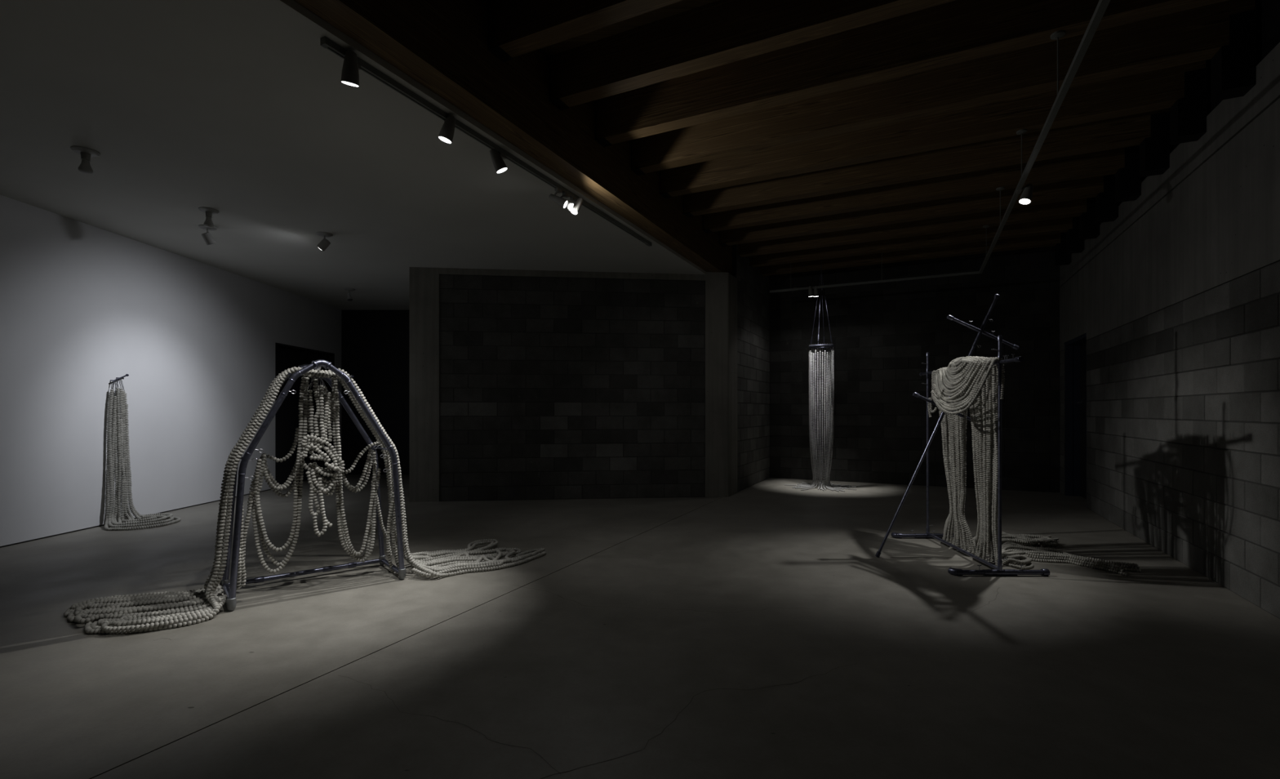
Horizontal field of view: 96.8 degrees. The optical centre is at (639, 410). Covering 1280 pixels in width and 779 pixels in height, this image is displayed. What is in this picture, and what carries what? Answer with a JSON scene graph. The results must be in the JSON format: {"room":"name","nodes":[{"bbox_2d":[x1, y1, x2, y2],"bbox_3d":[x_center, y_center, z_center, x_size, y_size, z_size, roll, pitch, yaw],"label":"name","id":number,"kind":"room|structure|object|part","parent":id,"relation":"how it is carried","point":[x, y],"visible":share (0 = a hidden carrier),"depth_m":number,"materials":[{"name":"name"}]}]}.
{"room":"museum","nodes":[
{"label":"museum","id":0,"kind":"room"},
{"bbox_2d":[0,195,341,546],"bbox_3d":[-6.130,-0.378,4.460,0.160,3.324,14.120,0,0,0],"label":"wall","id":1,"kind":"structure","parent":0,"point":[83,307],"depth_m":6.62,"materials":[{"name":"white paint"}]},
{"bbox_2d":[110,373,128,381],"bbox_3d":[-6.018,-0.379,6.567,0.063,0.100,0.190,0,0,0],"label":"rod","id":2,"kind":"object","parent":1,"relation":"attached to","point":[126,375],"visible":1,"depth_m":6.56,"materials":[{"name":"black metal"}]},
{"bbox_2d":[0,488,271,547],"bbox_3d":[-6.131,1.292,4.460,0.138,0.016,14.120,0,0,0],"label":"baseboard","id":3,"kind":"structure","parent":1,"relation":"attached to","point":[268,489],"depth_m":6.17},
{"bbox_2d":[275,342,334,486],"bbox_3d":[-6.138,0.086,10.350,0.165,2.429,1.838,0,0,0],"label":"door","id":4,"kind":"structure","parent":1,"relation":"in","point":[286,417],"depth_m":10.04,"materials":[{"name":"grey paint"}]},
{"bbox_2d":[0,0,706,310],"bbox_3d":[-1.489,-2.340,5.300,9.522,0.600,15.800,0,0,0],"label":"ceiling","id":5,"kind":"structure","parent":0,"point":[238,109],"depth_m":4.64,"materials":[{"name":"paint"}]},
{"bbox_2d":[70,145,100,173],"bbox_3d":[-4.353,-1.952,4.463,0.170,0.175,0.170,0,0,0],"label":"ceiling spotlight","id":6,"kind":"object","parent":5,"relation":"attached to","point":[86,153],"visible":1,"depth_m":4.44,"materials":[{"name":"black metal"}]},
{"bbox_3d":[-4.353,-2.029,4.463,0.170,0.022,0.170,0,0,0],"label":"ceiling plate","id":7,"kind":"part","parent":6,"relation":"part of","materials":[{"name":"black metal"}]},
{"bbox_3d":[-4.353,-1.915,4.463,0.085,0.100,0.086,0,0,0],"label":"bulb","id":8,"kind":"part","parent":6,"relation":"part of","materials":[{"name":"black metal"}]},
{"bbox_2d":[198,224,217,244],"bbox_3d":[-4.808,-1.941,6.322,0.170,0.199,0.170,0,0,0],"label":"ceiling spotlight","id":9,"kind":"object","parent":5,"relation":"attached to","point":[208,238],"visible":0.94,"depth_m":6.30,"materials":[{"name":"black metal"}]},
{"bbox_3d":[-4.808,-2.029,6.322,0.170,0.022,0.170,0,0,0],"label":"ceiling plate","id":10,"kind":"part","parent":9,"relation":"part of","materials":[{"name":"black metal"}]},
{"bbox_2d":[198,206,218,227],"bbox_3d":[-4.386,-1.952,5.782,0.170,0.175,0.170,0,0,0],"label":"ceiling spotlight","id":11,"kind":"object","parent":5,"relation":"attached to","point":[208,223],"visible":1,"depth_m":5.76,"materials":[{"name":"black metal"}]},
{"bbox_3d":[-4.386,-2.029,5.782,0.170,0.022,0.170,0,0,0],"label":"ceiling plate","id":12,"kind":"part","parent":11,"relation":"part of","materials":[{"name":"black metal"}]},
{"bbox_3d":[-4.386,-1.915,5.782,0.085,0.100,0.086,0,0,0],"label":"bulb","id":13,"kind":"part","parent":11,"relation":"part of","materials":[{"name":"black metal"}]},
{"bbox_2d":[315,231,333,251],"bbox_3d":[-3.642,-1.942,6.564,0.170,0.196,0.170,0,0,0],"label":"ceiling spotlight","id":14,"kind":"object","parent":5,"relation":"attached to","point":[324,243],"visible":1,"depth_m":6.53,"materials":[{"name":"black metal"}]},
{"bbox_3d":[-3.642,-2.029,6.564,0.170,0.022,0.170,0,0,0],"label":"ceiling plate","id":15,"kind":"part","parent":14,"relation":"part of","materials":[{"name":"black metal"}]},
{"bbox_2d":[343,288,355,301],"bbox_3d":[-4.882,-1.936,9.537,0.170,0.208,0.170,0,0,0],"label":"ceiling spotlight","id":16,"kind":"object","parent":5,"relation":"attached to","point":[349,298],"visible":1,"depth_m":9.51,"materials":[{"name":"black metal"}]},
{"bbox_3d":[-4.882,-2.029,9.537,0.170,0.022,0.170,0,0,0],"label":"ceiling plate","id":17,"kind":"part","parent":16,"relation":"part of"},
{"bbox_2d":[320,35,652,246],"bbox_3d":[-0.804,-2.019,5.010,0.040,0.042,4.240,0,0,26],"label":"track","id":18,"kind":"object","parent":5,"relation":"attached to","point":[325,42],"visible":1,"depth_m":4.04,"materials":[{"name":"black metal"}]},
{"bbox_2d":[341,49,360,86],"bbox_3d":[-1.652,-1.940,3.247,0.103,0.179,0.135,0,0,0],"label":"track spotlight","id":19,"kind":"object","parent":18,"relation":"hanging from","point":[349,74],"visible":1,"depth_m":3.20,"materials":[{"name":"black metal"}]},
{"bbox_2d":[438,115,455,143],"bbox_3d":[-1.334,-1.941,3.926,0.115,0.179,0.106,0,0,-22],"label":"track spotlight","id":20,"kind":"object","parent":18,"relation":"hanging from","point":[446,132],"visible":1,"depth_m":3.89,"materials":[{"name":"black metal"}]},
{"bbox_2d":[489,148,507,173],"bbox_3d":[-1.090,-1.934,4.407,0.142,0.178,0.097,0,0,-43],"label":"track spotlight","id":21,"kind":"object","parent":18,"relation":"hanging from","point":[497,157],"visible":0.99,"depth_m":4.38,"materials":[{"name":"black metal"}]},
{"bbox_2d":[548,187,567,208],"bbox_3d":[-0.741,-1.919,5.149,0.170,0.167,0.084,0,0,0],"label":"track spotlight","id":22,"kind":"object","parent":18,"relation":"hanging from","point":[562,202],"visible":1,"depth_m":5.13,"materials":[{"name":"black metal"}]},
{"bbox_2d":[560,192,573,210],"bbox_3d":[-0.694,-1.921,5.248,0.168,0.161,0.088,0,0,11],"label":"track spotlight","id":23,"kind":"object","parent":18,"relation":"hanging from","point":[569,206],"visible":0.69,"depth_m":5.22,"materials":[{"name":"white metal"}]},
{"bbox_2d":[569,196,582,214],"bbox_3d":[-0.604,-1.924,5.343,0.099,0.168,0.137,0,0,26],"label":"track spotlight","id":24,"kind":"object","parent":18,"relation":"hanging from","point":[578,202],"visible":0.91,"depth_m":5.32,"materials":[{"name":"silver metal"}]},
{"bbox_2d":[341,310,408,474],"bbox_3d":[-4.405,-0.370,11.615,3.610,3.340,0.170,0,0,0],"label":"wall","id":25,"kind":"structure","parent":0,"point":[375,344],"depth_m":11.53,"materials":[{"name":"grey paint"}]},
{"bbox_2d":[439,267,705,501],"bbox_3d":[-0.960,-0.370,8.474,3.875,3.340,0.300,0,0,-6],"label":"wall","id":26,"kind":"structure","parent":0,"point":[553,384],"depth_m":8.33,"materials":[{"name":"concrete"}]},
{"bbox_2d":[0,474,1279,778],"bbox_3d":[0.477,1.400,5.300,13.454,0.201,15.800,0,0,0],"label":"floor","id":27,"kind":"structure","parent":0,"point":[758,631],"depth_m":3.03,"materials":[{"name":"concrete"}]},
{"bbox_2d":[103,378,181,530],"bbox_3d":[-5.692,0.465,6.496,0.694,1.680,0.716,0,0,0],"label":"sculpture","id":28,"kind":"object","parent":27,"relation":"on","point":[121,425],"visible":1,"depth_m":6.51,"materials":[{"name":"fabric"}]},
{"bbox_2d":[220,359,405,611],"bbox_3d":[-2.407,0.469,4.229,1.122,1.658,0.580,0,0,-40],"label":"frame","id":29,"kind":"object","parent":27,"relation":"on","point":[229,588],"visible":0.79,"depth_m":4.12,"materials":[{"name":"metal"}]},
{"bbox_3d":[-2.963,0.840,4.104,0.094,0.862,0.038,0,0,-40],"label":"leg","id":30,"kind":"part","parent":29,"relation":"part of","materials":[{"name":"metal"}]},
{"bbox_3d":[-2.629,0.840,3.705,0.094,0.862,0.038,0,0,-40],"label":"leg","id":31,"kind":"part","parent":29,"relation":"part of","materials":[{"name":"metal"}]},
{"bbox_2d":[63,366,546,633],"bbox_3d":[-2.252,0.496,4.382,3.167,1.616,0.946,0,0,-37],"label":"rope","id":32,"kind":"object","parent":29,"relation":"hanging from","point":[126,610],"visible":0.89,"depth_m":3.81,"materials":[{"name":"beige fabric"}]},
{"bbox_2d":[236,377,399,589],"bbox_3d":[-2.395,0.550,4.303,1.156,1.600,0.408,0,0,-44],"label":"swag","id":33,"kind":"object","parent":29,"relation":"hanging from","point":[298,476],"visible":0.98,"depth_m":4.23,"materials":[{"name":"grey fabric"}]},
{"bbox_2d":[298,366,345,536],"bbox_3d":[-2.340,0.289,4.150,0.254,1.246,0.257,0,0,18],"label":"bundle","id":34,"kind":"object","parent":29,"relation":"hanging from","point":[316,480],"visible":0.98,"depth_m":4.12,"materials":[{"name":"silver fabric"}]},
{"bbox_3d":[-2.184,0.835,4.754,0.094,0.872,0.038,0,0,-40],"label":"leg","id":35,"kind":"part","parent":29,"relation":"part of","materials":[{"name":"metal"}]},
{"bbox_3d":[-1.851,0.835,4.355,0.094,0.872,0.038,0,0,-40],"label":"leg","id":36,"kind":"part","parent":29,"relation":"part of","materials":[{"name":"metal"}]},
{"bbox_2d":[408,266,439,502],"bbox_3d":[-3.102,-0.370,8.351,0.410,3.340,0.500,0,0,-6],"label":"column","id":37,"kind":"structure","parent":27,"relation":"on","point":[424,282],"depth_m":8.10,"materials":[{"name":"concrete"}]},
{"bbox_2d":[705,248,741,497],"bbox_3d":[1.218,-0.765,8.915,0.515,4.130,0.908,0,0,26],"label":"column","id":38,"kind":"structure","parent":27,"relation":"on","point":[721,287],"depth_m":8.55,"materials":[{"name":"concrete"}]},
{"bbox_2d":[784,264,857,491],"bbox_3d":[3.067,-0.585,9.617,1.098,3.770,1.117,0,0,-4],"label":"sculpture","id":39,"kind":"object","parent":27,"relation":"on","point":[814,452],"visible":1,"depth_m":9.51,"materials":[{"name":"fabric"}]},
{"bbox_3d":[2.988,-1.703,9.661,0.153,1.238,0.104,0,0,0],"label":"cord","id":40,"kind":"part","parent":39,"relation":"part of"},
{"bbox_3d":[3.014,-1.703,9.532,0.007,1.238,0.182,0,0,34],"label":"cord","id":41,"kind":"part","parent":39,"relation":"part of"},
{"bbox_3d":[3.117,-1.703,9.687,0.007,1.238,0.182,0,0,34],"label":"cord","id":42,"kind":"part","parent":39,"relation":"part of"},
{"bbox_3d":[3.143,-1.703,9.558,0.183,1.238,0.006,0,0,34],"label":"cord","id":43,"kind":"part","parent":39,"relation":"part of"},
{"bbox_2d":[875,293,1018,557],"bbox_3d":[2.713,0.138,5.021,1.252,2.328,0.051,0,0,1],"label":"cross","id":44,"kind":"object","parent":27,"relation":"on","point":[980,331],"visible":0.78,"depth_m":5.01,"materials":[{"name":"metal"}]},
{"bbox_3d":[2.702,-0.020,5.023,0.534,0.260,0.026,0,0,0],"label":"cross arm","id":45,"kind":"part","parent":44,"relation":"part of"},
{"bbox_3d":[3.025,-0.690,5.014,0.584,0.283,0.026,0,0,0],"label":"cross arm","id":46,"kind":"part","parent":44,"relation":"part of"},
{"bbox_2d":[891,334,1049,575],"bbox_3d":[2.859,0.354,5.069,0.765,1.892,1.759,0,0,3],"label":"frame","id":47,"kind":"object","parent":27,"relation":"on","point":[997,571],"visible":0.9,"depth_m":4.46,"materials":[{"name":"metal"}]},
{"bbox_2d":[925,525,929,533],"bbox_3d":[2.927,1.220,5.780,0.033,0.090,0.033,0,0,0],"label":"socket","id":48,"kind":"object","parent":47,"relation":"attached to","point":[927,527],"depth_m":5.77,"materials":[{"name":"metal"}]},
{"bbox_3d":[2.927,0.345,5.780,0.024,1.850,0.025,0,0,0],"label":"post","id":49,"kind":"part","parent":47,"relation":"part of","materials":[{"name":"metal"}]},
{"bbox_3d":[2.874,-0.380,5.070,0.027,0.026,1.704,0,0,4],"label":"rail","id":50,"kind":"part","parent":47,"relation":"part of","materials":[{"name":"black metal"}]},
{"bbox_3d":[2.830,0.345,4.470,0.024,1.850,0.025,0,0,0],"label":"post","id":51,"kind":"part","parent":47,"relation":"part of","materials":[{"name":"metal"}]},
{"bbox_2d":[997,560,1002,570],"bbox_3d":[2.830,1.220,4.470,0.033,0.090,0.033,0,0,0],"label":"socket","id":52,"kind":"object","parent":47,"relation":"attached to","point":[999,562],"depth_m":4.46,"materials":[{"name":"metal"}]},
{"bbox_2d":[927,355,1142,575],"bbox_3d":[3.297,0.413,5.131,1.598,1.788,1.404,0,0,-3],"label":"rope","id":53,"kind":"object","parent":47,"relation":"hanging from","point":[975,384],"visible":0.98,"depth_m":4.83,"materials":[{"name":"fabric"}]},
{"bbox_2d":[732,244,769,492],"bbox_3d":[1.889,-0.765,10.070,0.302,4.130,2.244,0,0,26],"label":"wall","id":54,"kind":"structure","parent":0,"point":[753,289],"depth_m":9.84,"materials":[{"name":"concrete"}]},
{"bbox_2d":[293,0,1279,276],"bbox_3d":[0.896,-2.506,2.206,5.375,0.847,17.750,0,0,26],"label":"ceiling","id":55,"kind":"structure","parent":0,"point":[808,135],"depth_m":4.63,"materials":[{"name":"brown wood"}]},
{"bbox_2d":[769,0,1110,293],"bbox_3d":[2.991,-2.415,4.580,2.952,0.830,9.847,0,0,8],"label":"track","id":56,"kind":"object","parent":55,"relation":"hanging from","point":[1102,5],"visible":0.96,"depth_m":4.19,"materials":[{"name":"black metal"}]},
{"bbox_3d":[2.517,-2.430,9.488,0.007,0.800,0.008,0,0,0],"label":"hanging rod","id":57,"kind":"part","parent":56,"relation":"part of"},
{"bbox_2d":[808,285,813,297],"bbox_3d":[2.805,-1.953,9.335,0.083,0.176,0.094,0,0,0],"label":"track spotlight","id":58,"kind":"object","parent":56,"relation":"hanging from","point":[810,289],"visible":1,"depth_m":9.29,"materials":[{"name":"black metal"}]},
{"bbox_2d":[813,285,818,297],"bbox_3d":[2.890,-1.954,9.321,0.082,0.175,0.099,0,0,0],"label":"track spotlight","id":59,"kind":"object","parent":56,"relation":"hanging from","point":[815,290],"visible":1,"depth_m":9.29,"materials":[{"name":"black metal"}]},
{"bbox_3d":[3.577,-2.016,8.970,3.060,0.032,0.036,0,0,26],"label":"cross rail","id":60,"kind":"part","parent":56,"relation":"part of","materials":[{"name":"black metal"}]},
{"bbox_3d":[3.775,-2.430,8.873,0.007,0.800,0.008,0,0,0],"label":"hanging rod","id":61,"kind":"part","parent":56,"relation":"part of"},
{"bbox_3d":[4.637,-2.250,7.612,0.007,0.440,0.008,0,0,0],"label":"hanging rod","id":62,"kind":"part","parent":56,"relation":"part of","materials":[{"name":"black metal"}]},
{"bbox_3d":[4.005,-2.250,6.318,0.007,0.440,0.008,0,0,0],"label":"hanging rod","id":63,"kind":"part","parent":56,"relation":"part of","materials":[{"name":"black metal"}]},
{"bbox_3d":[3.374,-2.250,5.024,0.007,0.440,0.008,0,0,0],"label":"hanging rod","id":64,"kind":"part","parent":56,"relation":"part of","materials":[{"name":"black metal"}]},
{"bbox_2d":[1016,183,1033,204],"bbox_3d":[3.455,-1.948,5.118,0.135,0.179,0.119,0,0,45],"label":"track spotlight","id":65,"kind":"object","parent":56,"relation":"hanging from","point":[1026,196],"visible":1,"depth_m":5.08,"materials":[{"name":"black metal"}]},
{"bbox_3d":[2.926,-2.016,4.107,0.036,0.032,9.348,0,0,26],"label":"rail","id":66,"kind":"part","parent":56,"relation":"part of","materials":[{"name":"black metal"}]},
{"bbox_3d":[2.742,-2.250,3.730,0.007,0.440,0.008,0,0,0],"label":"hanging rod","id":67,"kind":"part","parent":56,"relation":"part of","materials":[{"name":"black metal"}]},
{"bbox_2d":[769,245,1060,492],"bbox_3d":[4.503,-0.765,10.181,4.902,4.130,0.252,0,0,26],"label":"wall","id":68,"kind":"structure","parent":0,"point":[882,334],"depth_m":9.97,"materials":[{"name":"concrete"}]},
{"bbox_2d":[1059,0,1279,618],"bbox_3d":[3.074,-0.765,1.226,0.402,4.130,17.700,0,0,26],"label":"wall","id":69,"kind":"structure","parent":0,"point":[1175,299],"depth_m":4.58,"materials":[{"name":"concrete"}]},
{"bbox_2d":[1065,333,1086,498],"bbox_3d":[6.350,0.131,8.106,0.228,2.339,1.278,0,0,26],"label":"door","id":70,"kind":"structure","parent":69,"relation":"in","point":[1076,348],"depth_m":8.63,"materials":[{"name":"grey paint"}]},
{"bbox_3d":[6.557,0.155,8.689,0.088,2.290,0.049,0,0,26],"label":"frame","id":71,"kind":"part","parent":70,"relation":"part of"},
{"bbox_3d":[6.663,0.155,8.637,0.132,2.290,0.049,0,0,26],"label":"frame","id":72,"kind":"part","parent":70,"relation":"part of","materials":[{"name":"black metal"}]},
{"bbox_3d":[3.088,-2.560,1.219,0.370,0.540,17.700,0,0,26],"label":"sill plate","id":73,"kind":"part","parent":69,"relation":"part of","materials":[{"name":"black concrete"}]}
]}

